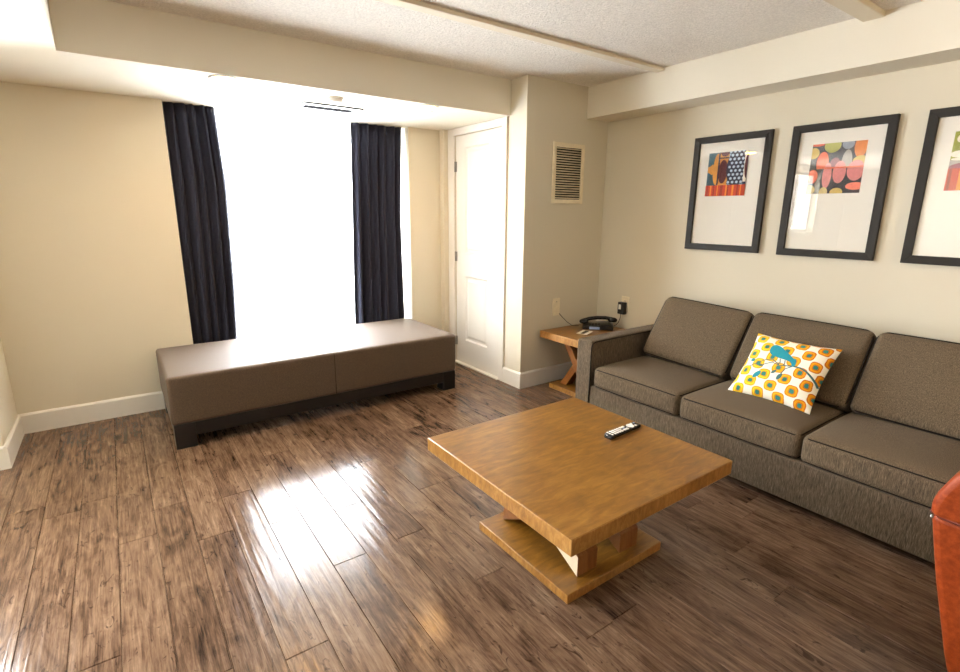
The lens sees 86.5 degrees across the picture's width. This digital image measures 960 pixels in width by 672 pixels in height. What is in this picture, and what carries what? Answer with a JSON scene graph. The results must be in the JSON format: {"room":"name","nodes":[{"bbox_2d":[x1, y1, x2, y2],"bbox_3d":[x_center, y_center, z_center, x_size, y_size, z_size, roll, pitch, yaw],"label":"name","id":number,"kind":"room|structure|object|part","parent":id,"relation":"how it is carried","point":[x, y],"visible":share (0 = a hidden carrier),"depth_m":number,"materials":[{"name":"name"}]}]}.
{"room":"hotel room","nodes":[
{"label":"hotel room","id":0,"kind":"room"},
{"bbox_2d":[0,338,16,445],"bbox_3d":[-3.946,-0.250,2.229,2.536,2.289,0.665,-9,16,-34],"label":"wall","id":1,"kind":"structure","parent":0,"point":[8,413],"depth_m":3.15,"materials":[{"name":"beige paint"}]},
{"bbox_2d":[0,81,448,413],"bbox_3d":[-1.871,-0.700,4.149,3.728,2.289,0.486,-9,16,-34],"label":"wall","id":2,"kind":"structure","parent":0,"point":[92,279],"depth_m":3.44,"materials":[{"name":"beige paint"}]},
{"bbox_2d":[0,391,164,469],"bbox_3d":[-2.588,0.594,3.355,5.800,0.138,0.581,-9,16,-34],"label":"baseboard","id":3,"kind":"structure","parent":2,"relation":"attached to","point":[43,420],"depth_m":3.52,"materials":[{"name":"white wood"}]},
{"bbox_2d":[297,219,308,329],"bbox_3d":[-1.605,-0.767,4.520,1.878,2.009,0.060,-9,16,-34],"label":"window","id":4,"kind":"structure","parent":2,"relation":"in","point":[297,219],"depth_m":4.59,"materials":[{"name":"white"}]},
{"bbox_2d":[0,0,510,129],"bbox_3d":[0.045,-0.795,-0.618,5.985,0.359,10.278,-9,16,-34],"label":"ceiling","id":5,"kind":"structure","parent":0,"point":[102,46],"depth_m":2.98,"materials":[{"name":"beige paint"}]},
{"bbox_2d":[162,102,237,343],"bbox_3d":[-2.071,-0.602,3.888,0.362,2.159,0.084,-9,16,-34],"label":"curtain","id":6,"kind":"object","parent":5,"relation":"hanging from","point":[195,157],"visible":0.74,"depth_m":3.82,"materials":[{"name":"grey fabric"}]},
{"bbox_2d":[208,74,241,82],"bbox_3d":[-1.462,-1.464,2.924,0.176,0.022,0.176,-9,16,-34],"label":"recessed light","id":7,"kind":"object","parent":5,"relation":"in","point":[219,78],"visible":1,"depth_m":2.89,"materials":[{"name":"white plastic"}]},
{"bbox_2d":[214,110,306,338],"bbox_3d":[-1.910,-0.713,4.138,0.907,2.059,0.057,-9,16,-34],"label":"window","id":8,"kind":"structure","parent":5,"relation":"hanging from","point":[255,151],"depth_m":4.18,"materials":[{"name":"white glass"}]},
{"bbox_2d":[295,101,363,113],"bbox_3d":[-1.094,-1.659,3.713,0.436,0.009,0.204,-9,16,-34],"label":"ceiling vent","id":9,"kind":"object","parent":5,"relation":"in","point":[311,105],"visible":1,"depth_m":3.69,"materials":[{"name":"white metal"}]},
{"bbox_2d":[327,96,342,103],"bbox_3d":[-0.964,-1.571,3.403,0.104,0.033,0.104,-9,16,-34],"label":"smoke detector","id":10,"kind":"object","parent":5,"relation":"attached to","point":[332,99],"visible":1,"depth_m":3.37,"materials":[{"name":"white plastic"}]},
{"bbox_2d":[286,117,402,329],"bbox_3d":[-1.155,-0.823,4.616,1.005,2.059,0.053,-9,16,-34],"label":"window","id":11,"kind":"structure","parent":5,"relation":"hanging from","point":[320,151],"depth_m":4.43,"materials":[{"name":"white glass"}]},
{"bbox_2d":[350,122,404,323],"bbox_3d":[-0.927,-0.785,4.678,0.546,2.159,0.102,-9,16,-34],"label":"curtain","id":12,"kind":"object","parent":5,"relation":"hanging from","point":[375,149],"visible":0.84,"depth_m":4.62,"materials":[{"name":"grey fabric"}]},
{"bbox_2d":[415,104,438,110],"bbox_3d":[-0.379,-1.638,3.672,0.176,0.022,0.176,-9,16,-34],"label":"recessed light","id":13,"kind":"object","parent":5,"relation":"in","point":[427,107],"visible":1,"depth_m":3.63,"materials":[{"name":"white plastic"}]},
{"bbox_2d":[0,362,946,671],"bbox_3d":[0.475,1.482,0.157,7.365,0.050,12.686,-9,16,-34],"label":"floor","id":14,"kind":"structure","parent":0,"point":[331,538],"depth_m":2.12,"materials":[{"name":"brown wood"}]},
{"bbox_2d":[156,318,454,449],"bbox_3d":[-1.288,0.264,4.031,2.072,0.479,0.850,-9,16,-34],"label":"upholstered bench","id":15,"kind":"object","parent":14,"relation":"on","point":[217,385],"visible":1,"depth_m":3.64,"materials":[{"name":"brown leather"}]},
{"bbox_3d":[-1.871,0.616,3.236,0.116,0.160,0.110,-9,16,-34],"label":"leg","id":16,"kind":"part","parent":15,"relation":"part of","materials":[{"name":"brown wood"}]},
{"bbox_3d":[-1.289,0.384,4.061,2.052,0.088,0.824,-9,16,-34],"label":"frame","id":17,"kind":"part","parent":15,"relation":"part of","materials":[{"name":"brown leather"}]},
{"bbox_3d":[-0.288,0.362,4.329,0.116,0.160,0.110,-9,16,-34],"label":"leg","id":18,"kind":"part","parent":15,"relation":"part of","materials":[{"name":"brown wood"}]},
{"bbox_2d":[428,397,731,603],"bbox_3d":[0.407,0.711,2.282,0.941,0.452,0.916,-9,16,-34],"label":"coffee table","id":19,"kind":"object","parent":14,"relation":"on","point":[573,498],"visible":1,"depth_m":2.10,"materials":[{"name":"brown wood"}]},
{"bbox_3d":[0.296,0.738,2.214,0.113,0.347,0.478,-9,16,-34],"label":"leg","id":20,"kind":"part","parent":19,"relation":"part of","materials":[{"name":"brown wood"}]},
{"bbox_3d":[0.296,0.738,2.214,0.114,0.347,0.478,-9,16,-34],"label":"leg","id":21,"kind":"part","parent":19,"relation":"part of","materials":[{"name":"brown wood"}]},
{"bbox_2d":[604,422,640,439],"bbox_3d":[0.674,0.441,2.397,0.236,0.023,0.047,-11,17,-38],"label":"remote control","id":22,"kind":"object","parent":19,"relation":"on","point":[622,430],"visible":1,"depth_m":2.37,"materials":[{"name":"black plastic"}]},
{"bbox_3d":[0.504,0.705,2.357,0.114,0.347,0.478,-9,16,-34],"label":"leg","id":23,"kind":"part","parent":19,"relation":"part of","materials":[{"name":"brown wood"}]},
{"bbox_2d":[540,323,623,396],"bbox_3d":[0.947,0.207,4.301,0.645,0.490,0.620,-9,16,-34],"label":"end table","id":24,"kind":"object","parent":14,"relation":"on","point":[568,336],"visible":0.32,"depth_m":4.23,"materials":[{"name":"brown wood"}]},
{"bbox_3d":[0.817,0.239,4.208,0.080,0.390,0.339,-9,16,-34],"label":"leg","id":25,"kind":"part","parent":24,"relation":"part of","materials":[{"name":"brown wood"}]},
{"bbox_3d":[0.817,0.239,4.208,0.081,0.390,0.339,-9,16,-34],"label":"leg","id":26,"kind":"part","parent":24,"relation":"part of","materials":[{"name":"brown wood"}]},
{"bbox_2d":[577,330,592,334],"bbox_3d":[0.870,-0.031,4.237,0.090,0.002,0.150,9,16,32],"label":"note card","id":27,"kind":"object","parent":24,"relation":"on","point":[585,332],"visible":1,"depth_m":4.23,"materials":[{"name":"white paper"}]},
{"bbox_2d":[579,316,616,330],"bbox_3d":[1.027,-0.125,4.434,0.324,0.095,0.262,4,14,13],"label":"desk telephone","id":28,"kind":"object","parent":24,"relation":"on","point":[592,325],"visible":1,"depth_m":4.40,"materials":[{"name":"black plastic"}]},
{"bbox_2d":[575,297,959,563],"bbox_3d":[1.733,0.335,3.006,0.947,0.860,2.306,-9,16,-34],"label":"sofa","id":29,"kind":"object","parent":14,"relation":"on","point":[879,439],"visible":0.94,"depth_m":2.66,"materials":[{"name":"brown fabric"}]},
{"bbox_3d":[1.107,0.240,3.891,0.925,0.570,0.143,-9,16,-34],"label":"arm","id":30,"kind":"part","parent":29,"relation":"part of","materials":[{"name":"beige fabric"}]},
{"bbox_2d":[594,355,724,415],"bbox_3d":[1.236,0.310,3.460,0.652,0.201,0.668,-9,16,-34],"label":"seat cushion","id":31,"kind":"object","parent":29,"relation":"on","point":[652,385],"depth_m":3.30,"materials":[{"name":"brown fabric"}]},
{"bbox_2d":[643,297,753,379],"bbox_3d":[1.520,0.007,3.557,0.364,0.474,0.664,-9,16,-34],"label":"cushion","id":32,"kind":"object","parent":29,"relation":"on","point":[708,339],"depth_m":3.45,"materials":[{"name":"brown fabric"}]},
{"bbox_2d":[680,379,846,458],"bbox_3d":[1.623,0.441,2.930,0.652,0.201,0.663,-9,16,-34],"label":"seat cushion","id":33,"kind":"object","parent":29,"relation":"on","point":[761,427],"depth_m":2.74,"materials":[{"name":"brown fabric"}]},
{"bbox_2d":[728,333,842,414],"bbox_3d":[1.709,0.201,2.884,0.267,0.329,0.462,-9,16,-34],"label":"throw pillow","id":34,"kind":"object","parent":29,"relation":"on","point":[791,374],"visible":1,"depth_m":2.81,"materials":[{"name":"fabric"}]},
{"bbox_2d":[730,313,876,412],"bbox_3d":[1.902,0.142,3.035,0.359,0.461,0.659,-9,16,-34],"label":"cushion","id":35,"kind":"object","parent":29,"relation":"on","point":[837,392],"depth_m":2.85,"materials":[{"name":"brown fabric"}]},
{"bbox_2d":[801,411,959,508],"bbox_3d":[2.006,0.571,2.404,0.652,0.201,0.657,-9,16,-34],"label":"seat cushion","id":36,"kind":"object","parent":29,"relation":"on","point":[896,463],"depth_m":2.31,"materials":[{"name":"brown fabric"}]},
{"bbox_2d":[851,333,959,439],"bbox_3d":[2.283,0.270,2.514,0.359,0.460,0.648,-9,16,-34],"label":"cushion","id":37,"kind":"object","parent":29,"relation":"on","point":[902,380],"depth_m":2.54,"materials":[{"name":"brown fabric"}]},
{"bbox_2d":[930,471,959,671],"bbox_3d":[1.842,0.691,1.345,0.654,0.949,0.915,-9,16,-34],"label":"armchair","id":38,"kind":"object","parent":14,"relation":"on","point":[945,507],"visible":1,"depth_m":1.48,"materials":[{"name":"orange leather"}]},
{"bbox_2d":[105,0,924,86],"bbox_3d":[2.082,-1.042,-0.090,3.772,0.100,8.856,-9,16,-34],"label":"ceiling","id":39,"kind":"structure","parent":0,"point":[663,33],"depth_m":2.80,"materials":[{"name":"white paint"}]},
{"bbox_2d":[376,0,663,72],"bbox_3d":[-0.119,-1.652,2.636,3.409,0.022,0.070,-9,16,-34],"label":"trim","id":40,"kind":"structure","parent":39,"relation":"attached to","point":[415,5],"depth_m":2.83,"materials":[{"name":"beige paint"}]},
{"bbox_2d":[587,0,959,121],"bbox_3d":[3.488,-1.073,0.803,0.262,0.241,8.659,-9,16,-34],"label":"ceiling beam","id":41,"kind":"structure","parent":39,"relation":"attached to","point":[927,32],"depth_m":2.91,"materials":[{"name":"beige paint"}]},
{"bbox_2d":[824,0,885,21],"bbox_3d":[0.638,-1.406,1.650,3.469,0.028,0.097,-9,16,-34],"label":"trim","id":42,"kind":"structure","parent":39,"relation":"attached to","point":[862,10],"depth_m":2.47,"materials":[{"name":"beige paint"}]},
{"bbox_2d":[455,74,607,372],"bbox_3d":[0.391,-0.983,4.831,1.006,2.548,1.269,-9,16,-34],"label":"wall","id":43,"kind":"structure","parent":0,"point":[553,250],"depth_m":4.23,"materials":[{"name":"beige paint"}]},
{"bbox_2d":[454,127,501,379],"bbox_3d":[-0.020,-0.714,4.614,0.080,2.122,0.716,-9,16,-34],"label":"door","id":44,"kind":"structure","parent":43,"relation":"in","point":[477,166],"depth_m":4.59,"materials":[{"name":"white wood"}]},
{"bbox_3d":[-0.032,-0.227,4.748,0.012,0.623,0.360,-9,16,-34],"label":"raised panel","id":45,"kind":"part","parent":44,"relation":"part of","materials":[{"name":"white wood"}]},
{"bbox_3d":[-0.026,-1.193,4.515,0.012,0.940,0.360,-9,16,-34],"label":"raised panel","id":46,"kind":"part","parent":44,"relation":"part of","materials":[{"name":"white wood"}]},
{"bbox_2d":[448,117,507,380],"bbox_3d":[-0.043,-0.746,4.606,0.018,2.187,0.879,-9,16,-34],"label":"trim","id":47,"kind":"structure","parent":43,"relation":"attached to","point":[503,121],"depth_m":4.45,"materials":[{"name":"white wood"}]},
{"bbox_2d":[502,362,571,388],"bbox_3d":[0.642,0.300,4.661,0.922,0.138,0.240,-9,16,-34],"label":"baseboard","id":48,"kind":"structure","parent":43,"relation":"attached to","point":[521,380],"depth_m":4.44,"materials":[{"name":"white wood"}]},
{"bbox_2d":[552,298,559,315],"bbox_3d":[0.656,-0.251,4.395,0.080,0.150,0.015,-9,16,-34],"label":"wall jack","id":49,"kind":"object","parent":43,"relation":"attached to","point":[556,301],"visible":1,"depth_m":4.39,"materials":[{"name":"plastic"}]},
{"bbox_2d":[551,142,584,203],"bbox_3d":[0.724,-1.329,4.180,0.352,0.472,0.013,-9,16,-34],"label":"air vent","id":50,"kind":"object","parent":43,"relation":"in","point":[568,158],"visible":1,"depth_m":4.18,"materials":[{"name":"beige metal"}]},
{"bbox_2d":[596,60,959,342],"bbox_3d":[3.615,-0.078,1.173,0.100,2.548,8.709,-9,16,-34],"label":"wall","id":51,"kind":"structure","parent":0,"point":[644,259],"depth_m":3.35,"materials":[{"name":"beige paint"}]},
{"bbox_2d":[614,302,626,325],"bbox_3d":[1.224,-0.190,4.451,0.062,0.214,0.081,-9,16,-34],"label":"power adapter","id":52,"kind":"object","parent":51,"relation":"attached to","point":[622,306],"visible":1,"depth_m":4.42,"materials":[{"name":"black plastic"}]},
{"bbox_2d":[621,296,628,310],"bbox_3d":[1.262,-0.281,4.438,0.010,0.128,0.080,-9,16,-34],"label":"power outlet","id":53,"kind":"object","parent":51,"relation":"attached to","point":[624,298],"visible":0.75,"depth_m":4.42,"materials":[{"name":"beige plastic"}]},
{"bbox_2d":[684,129,774,252],"bbox_3d":[1.727,-0.998,3.582,0.024,0.789,0.549,-9,16,-34],"label":"framed picture","id":54,"kind":"object","parent":51,"relation":"attached to","point":[730,172],"visible":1,"depth_m":3.56,"materials":[{"name":"black"}]},
{"bbox_2d":[705,150,749,195],"bbox_3d":[1.720,-1.131,3.562,0.006,0.295,0.288,-9,16,-34],"label":"art print","id":55,"kind":"object","parent":54,"relation":"attached to","point":[727,172],"depth_m":3.56,"materials":[{"name":"multicoloured paper"}]},
{"bbox_2d":[776,113,900,260],"bbox_3d":[2.111,-0.869,3.056,0.024,0.789,0.536,-9,16,-34],"label":"framed picture","id":56,"kind":"object","parent":51,"relation":"attached to","point":[838,172],"visible":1,"depth_m":3.03,"materials":[{"name":"black"}]},
{"bbox_2d":[806,140,867,193],"bbox_3d":[2.112,-0.997,3.029,0.001,0.289,0.284,-9,16,-34],"label":"art print","id":57,"kind":"object","parent":56,"relation":"attached to","point":[832,166],"depth_m":3.02,"materials":[{"name":"multicoloured paper"}]},
{"bbox_2d":[900,106,959,266],"bbox_3d":[2.495,-0.739,2.528,0.024,0.789,0.540,-9,16,-34],"label":"framed picture","id":58,"kind":"object","parent":51,"relation":"attached to","point":[932,236],"visible":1,"depth_m":2.67,"materials":[{"name":"black"}]},
{"bbox_2d":[943,131,959,190],"bbox_3d":[2.497,-0.867,2.502,0.001,0.289,0.294,-9,16,-34],"label":"art print","id":59,"kind":"object","parent":58,"relation":"attached to","point":[951,168],"depth_m":2.61,"materials":[{"name":"multicoloured paper"}]}
]}

